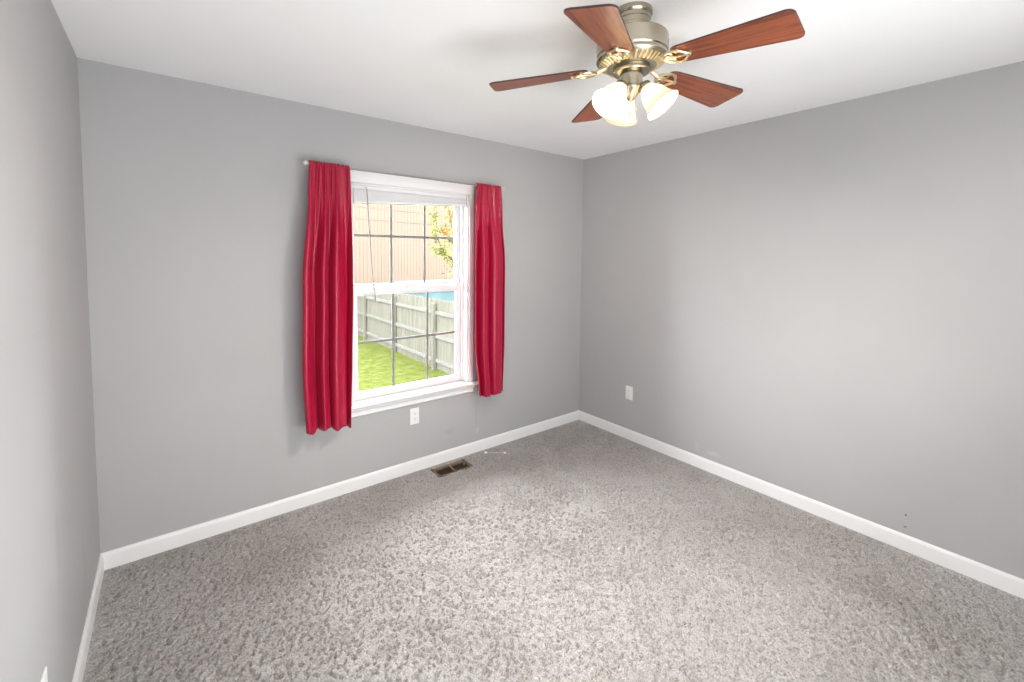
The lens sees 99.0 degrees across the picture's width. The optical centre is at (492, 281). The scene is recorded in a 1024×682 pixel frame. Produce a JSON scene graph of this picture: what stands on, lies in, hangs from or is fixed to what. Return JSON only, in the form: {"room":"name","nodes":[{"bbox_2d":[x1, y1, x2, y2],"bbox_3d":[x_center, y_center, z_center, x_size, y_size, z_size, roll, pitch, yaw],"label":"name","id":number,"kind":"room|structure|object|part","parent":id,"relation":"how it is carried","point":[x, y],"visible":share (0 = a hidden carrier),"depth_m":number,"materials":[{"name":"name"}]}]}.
{"room":"empty bedroom","nodes":[
{"label":"empty bedroom","id":0,"kind":"room"},
{"bbox_2d":[0,0,99,681],"bbox_3d":[-0.862,0.293,0.532,0.160,2.840,3.720,-2,4,-37],"label":"wall","id":1,"kind":"structure","parent":0,"point":[50,537],"depth_m":1.29,"materials":[{"name":"grey paint"}]},
{"bbox_2d":[40,666,47,681],"bbox_3d":[-1.206,1.115,1.176,0.009,0.116,0.071,-2,4,-37],"label":"wall outlet","id":2,"kind":"object","parent":1,"relation":"attached to","point":[44,678],"visible":1,"depth_m":1.18,"materials":[{"name":"plastic"}]},
{"bbox_2d":[72,554,103,681],"bbox_3d":[-0.801,1.476,0.653,0.013,0.104,3.720,-2,4,-37],"label":"baseboard","id":3,"kind":"structure","parent":1,"relation":"attached to","point":[79,670],"depth_m":1.75,"materials":[{"name":"white wood"}]},
{"bbox_2d":[77,58,583,553],"bbox_3d":[-0.588,0.141,3.151,3.733,2.840,0.160,-2,4,-37],"label":"wall","id":4,"kind":"structure","parent":0,"point":[195,193],"depth_m":2.43,"materials":[{"name":"grey paint"}]},
{"bbox_2d":[101,410,578,569],"bbox_3d":[-0.545,1.332,3.151,3.413,0.104,0.013,-2,4,-37],"label":"baseboard","id":5,"kind":"structure","parent":4,"relation":"attached to","point":[149,547],"depth_m":2.69,"materials":[{"name":"white wood"}]},
{"bbox_2d":[303,160,504,189],"bbox_3d":[-0.526,-0.684,2.970,1.465,0.078,0.120,-2,4,-37],"label":"curtain rod","id":6,"kind":"object","parent":4,"relation":"attached to","point":[305,162],"visible":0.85,"depth_m":2.87,"materials":[{"name":"grey metal"}]},
{"bbox_2d":[302,160,352,434],"bbox_3d":[-0.980,0.108,2.591,0.306,1.620,0.083,-2,4,-37],"label":"curtain","id":7,"kind":"object","parent":6,"relation":"hanging from","point":[327,278],"visible":1,"depth_m":2.59,"materials":[{"name":"red fabric"}]},
{"bbox_2d":[475,183,504,397],"bbox_3d":[-0.023,0.075,3.312,0.293,1.610,0.079,-2,4,-37],"label":"curtain","id":8,"kind":"object","parent":6,"relation":"hanging from","point":[490,251],"visible":1,"depth_m":3.30,"materials":[{"name":"red fabric"}]},
{"bbox_2d":[351,182,468,403],"bbox_3d":[-0.595,0.071,3.141,0.894,1.436,0.160,-2,4,-37],"label":"window","id":9,"kind":"structure","parent":4,"relation":"in","point":[459,284],"depth_m":3.24,"materials":[{"name":"plastic"}]},
{"bbox_2d":[354,205,453,282],"bbox_3d":[-0.617,-0.290,3.153,0.794,0.609,0.006,-2,4,-37],"label":"grille","id":10,"kind":"object","parent":9,"relation":"attached to","point":[424,237],"depth_m":3.22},
{"bbox_3d":[-0.617,-0.282,3.153,0.842,0.685,0.026,-2,4,-37],"label":"sash","id":11,"kind":"part","parent":9,"relation":"part of","materials":[{"name":"glass"}]},
{"bbox_2d":[358,292,454,385],"bbox_3d":[-0.601,0.412,3.164,0.781,0.667,0.006,-2,4,-37],"label":"grille","id":12,"kind":"object","parent":9,"relation":"attached to","point":[428,381],"depth_m":3.17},
{"bbox_3d":[-0.600,0.404,3.163,0.850,0.754,0.028,-2,4,-37],"label":"sash","id":13,"kind":"part","parent":9,"relation":"part of","materials":[{"name":"plastic"}]},
{"bbox_2d":[353,185,465,300],"bbox_3d":[-0.555,-0.254,3.071,0.862,0.753,0.080,-2,4,-37],"label":"window blind","id":14,"kind":"object","parent":9,"relation":"attached to","point":[367,195],"visible":0.88,"depth_m":2.97,"materials":[{"name":"plastic"}]},
{"bbox_3d":[-0.561,-0.545,3.065,0.858,0.060,0.054,-2,4,-37],"label":"rail","id":15,"kind":"part","parent":14,"relation":"part of","materials":[{"name":"white plastic"}]},
{"bbox_2d":[350,170,473,404],"bbox_3d":[-0.542,0.038,3.068,0.974,1.510,0.016,-2,4,-37],"label":"trim","id":16,"kind":"structure","parent":4,"relation":"attached to","point":[356,176],"depth_m":3.18,"materials":[{"name":"white wood"}]},
{"bbox_2d":[351,380,477,417],"bbox_3d":[-0.568,0.831,3.141,1.041,0.081,0.150,-2,4,-37],"label":"trim","id":17,"kind":"structure","parent":4,"relation":"attached to","point":[381,403],"depth_m":3.08,"materials":[{"name":"white wood"}]},
{"bbox_2d":[410,407,418,424],"bbox_3d":[-0.558,0.962,3.120,0.071,0.116,0.009,-2,4,-37],"label":"wall outlet","id":18,"kind":"object","parent":4,"relation":"attached to","point":[414,413],"visible":1,"depth_m":3.12,"materials":[{"name":"plastic"}]},
{"bbox_2d":[51,0,1023,159],"bbox_3d":[0.580,-1.077,1.521,3.413,0.200,3.720,-2,4,-37],"label":"ceiling","id":19,"kind":"structure","parent":0,"point":[431,64],"depth_m":1.92,"materials":[{"name":"white paint"}]},
{"bbox_2d":[489,1,804,126],"bbox_3d":[0.529,-0.785,1.592,1.022,0.392,1.005,-2,4,-37],"label":"ceiling fan","id":20,"kind":"object","parent":19,"relation":"hanging from","point":[630,46],"visible":1,"depth_m":1.52,"materials":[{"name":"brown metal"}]},
{"bbox_3d":[0.175,-0.769,1.673,0.367,0.006,0.150,-3,12,12],"label":"blade","id":21,"kind":"part","parent":20,"relation":"part of","materials":[{"name":"brown wood"}]},
{"bbox_3d":[0.470,-0.783,1.942,0.150,0.006,0.367,-10,0,-7],"label":"blade","id":22,"kind":"part","parent":20,"relation":"part of","materials":[{"name":"brown wood"}]},
{"bbox_3d":[0.341,-0.747,1.311,0.150,0.006,0.367,13,13,28],"label":"blade","id":23,"kind":"part","parent":20,"relation":"part of","materials":[{"name":"brown wood"}]},
{"bbox_3d":[0.414,-0.654,1.557,0.121,0.132,0.124,1,3,17],"label":"lamp shade","id":24,"kind":"part","parent":20,"relation":"part of","materials":[{"name":"white glass"}]},
{"bbox_3d":[0.439,-0.671,1.570,0.063,0.067,0.048,-2,4,-37],"label":"bulb","id":25,"kind":"part","parent":20,"relation":"part of","materials":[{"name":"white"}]},
{"bbox_3d":[0.508,-0.662,1.718,0.121,0.132,0.126,-2,4,-37],"label":"lamp shade","id":26,"kind":"part","parent":20,"relation":"part of","materials":[{"name":"white glass"}]},
{"bbox_3d":[0.466,-0.709,1.584,0.049,0.047,0.049,-2,4,-37],"label":"light arm","id":27,"kind":"part","parent":20,"relation":"part of","materials":[{"name":"gold metal"}]},
{"bbox_3d":[0.551,-0.708,1.586,0.049,0.047,0.049,-2,4,-37],"label":"light arm","id":28,"kind":"part","parent":20,"relation":"part of","materials":[{"name":"gold metal"}]},
{"bbox_3d":[0.599,-0.653,1.568,0.125,0.132,0.128,-2,4,-37],"label":"lamp shade","id":29,"kind":"part","parent":20,"relation":"part of","materials":[{"name":"white glass"}]},
{"bbox_3d":[0.816,-0.769,1.746,0.367,0.006,0.150,4,-8,-25],"label":"blade","id":30,"kind":"part","parent":20,"relation":"part of","materials":[{"name":"brown wood"}]},
{"bbox_3d":[0.737,-0.747,1.356,0.150,0.006,0.367,10,0,-43],"label":"blade","id":31,"kind":"part","parent":20,"relation":"part of","materials":[{"name":"brown wood"}]},
{"bbox_2d":[83,420,1023,681],"bbox_3d":[0.561,1.486,1.671,3.415,0.066,3.722,-2,4,-37],"label":"floor","id":32,"kind":"structure","parent":0,"point":[581,551],"depth_m":2.02,"materials":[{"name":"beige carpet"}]},
{"bbox_2d":[431,459,472,476],"bbox_3d":[-0.298,1.387,3.194,0.287,0.063,0.128,-2,4,-37],"label":"floor vent","id":33,"kind":"object","parent":32,"relation":"in","point":[450,468],"visible":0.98,"depth_m":3.20,"materials":[{"name":"brown metal"}]},
{"bbox_2d":[435,462,467,473],"bbox_3d":[-0.296,1.368,3.186,0.242,0.006,0.098,-2,4,-37],"label":"grille","id":34,"kind":"object","parent":33,"relation":"attached to","point":[450,468],"depth_m":3.21,"materials":[{"name":"brown metal"}]},
{"bbox_2d":[579,61,1023,578],"bbox_3d":[2.003,0.189,2.663,0.160,2.840,3.720,-2,4,-37],"label":"wall","id":35,"kind":"structure","parent":0,"point":[823,304],"depth_m":2.52,"materials":[{"name":"grey paint"}]},
{"bbox_2d":[625,385,632,400],"bbox_3d":[1.153,0.945,3.703,0.009,0.116,0.071,-2,4,-37],"label":"wall outlet","id":36,"kind":"object","parent":35,"relation":"attached to","point":[629,390],"visible":1,"depth_m":3.70,"materials":[{"name":"plastic"}]},
{"bbox_2d":[579,410,1023,598],"bbox_3d":[1.925,1.377,2.681,0.013,0.104,3.720,-2,4,-37],"label":"baseboard","id":37,"kind":"structure","parent":35,"relation":"attached to","point":[1011,584],"depth_m":2.55,"materials":[{"name":"white wood"}]},
{"label":"outside","id":38,"kind":"structure","parent":0,"visible":0},
{"bbox_2d":[358,335,450,391],"bbox_3d":[-5.461,1.387,27.854,55.000,0.300,44.600,-2,4,-37],"label":"lawn","id":39,"kind":"structure","parent":38,"point":[374,359],"depth_m":11.17,"materials":[{"name":"green plant"}]},
{"bbox_2d":[353,204,452,283],"bbox_3d":[-7.501,-2.821,25.907,9.000,8.300,26.600,3,4,39],"label":"house","id":40,"kind":"structure","parent":39,"relation":"on","point":[407,220],"depth_m":22.74,"materials":[{"name":"beige"}]},
{"bbox_2d":[357,294,454,374],"bbox_3d":[-2.583,1.269,12.541,0.131,1.865,13.460,-2,4,-37],"label":"fence","id":41,"kind":"object","parent":39,"relation":"on","point":[374,317],"visible":0.27,"depth_m":12.13,"materials":[{"name":"grey wood"}]},
{"bbox_3d":[-4.374,1.175,14.909,0.090,1.750,0.100,-2,4,-37],"label":"post","id":42,"kind":"part","parent":41,"relation":"part of","materials":[{"name":"white wood"}]},
{"bbox_3d":[-2.941,1.297,12.988,0.090,1.750,0.100,-2,4,-37],"label":"post","id":43,"kind":"part","parent":41,"relation":"part of","materials":[{"name":"white wood"}]},
{"bbox_3d":[-2.542,0.693,12.498,0.040,0.090,13.400,-2,4,-37],"label":"rail","id":44,"kind":"part","parent":41,"relation":"part of","materials":[{"name":"white wood"}]},
{"bbox_3d":[-2.550,1.911,12.569,0.040,0.090,13.400,-2,4,-37],"label":"rail","id":45,"kind":"part","parent":41,"relation":"part of","materials":[{"name":"white wood"}]},
{"bbox_3d":[-2.546,1.292,12.533,0.040,0.090,13.400,-2,4,-37],"label":"rail","id":46,"kind":"part","parent":41,"relation":"part of","materials":[{"name":"white wood"}]},
{"bbox_3d":[-1.507,1.420,11.067,0.090,1.750,0.100,-2,4,-37],"label":"post","id":47,"kind":"part","parent":41,"relation":"part of","materials":[{"name":"white wood"}]},
{"bbox_2d":[393,279,454,301],"bbox_3d":[-2.224,0.854,18.867,4.400,1.860,2.100,-2,4,-37],"label":"swimming pool","id":48,"kind":"object","parent":39,"relation":"on","point":[446,295],"visible":0.03,"depth_m":17.85,"materials":[{"name":"blue liquid"}]},
{"bbox_2d":[425,206,452,280],"bbox_3d":[-1.139,-0.102,12.851,1.960,4.493,0.771,-3,5,-43],"label":"flowering tree","id":49,"kind":"object","parent":39,"relation":"on","point":[445,253],"visible":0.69,"depth_m":12.49,"materials":[{"name":"green plant"}]}
]}

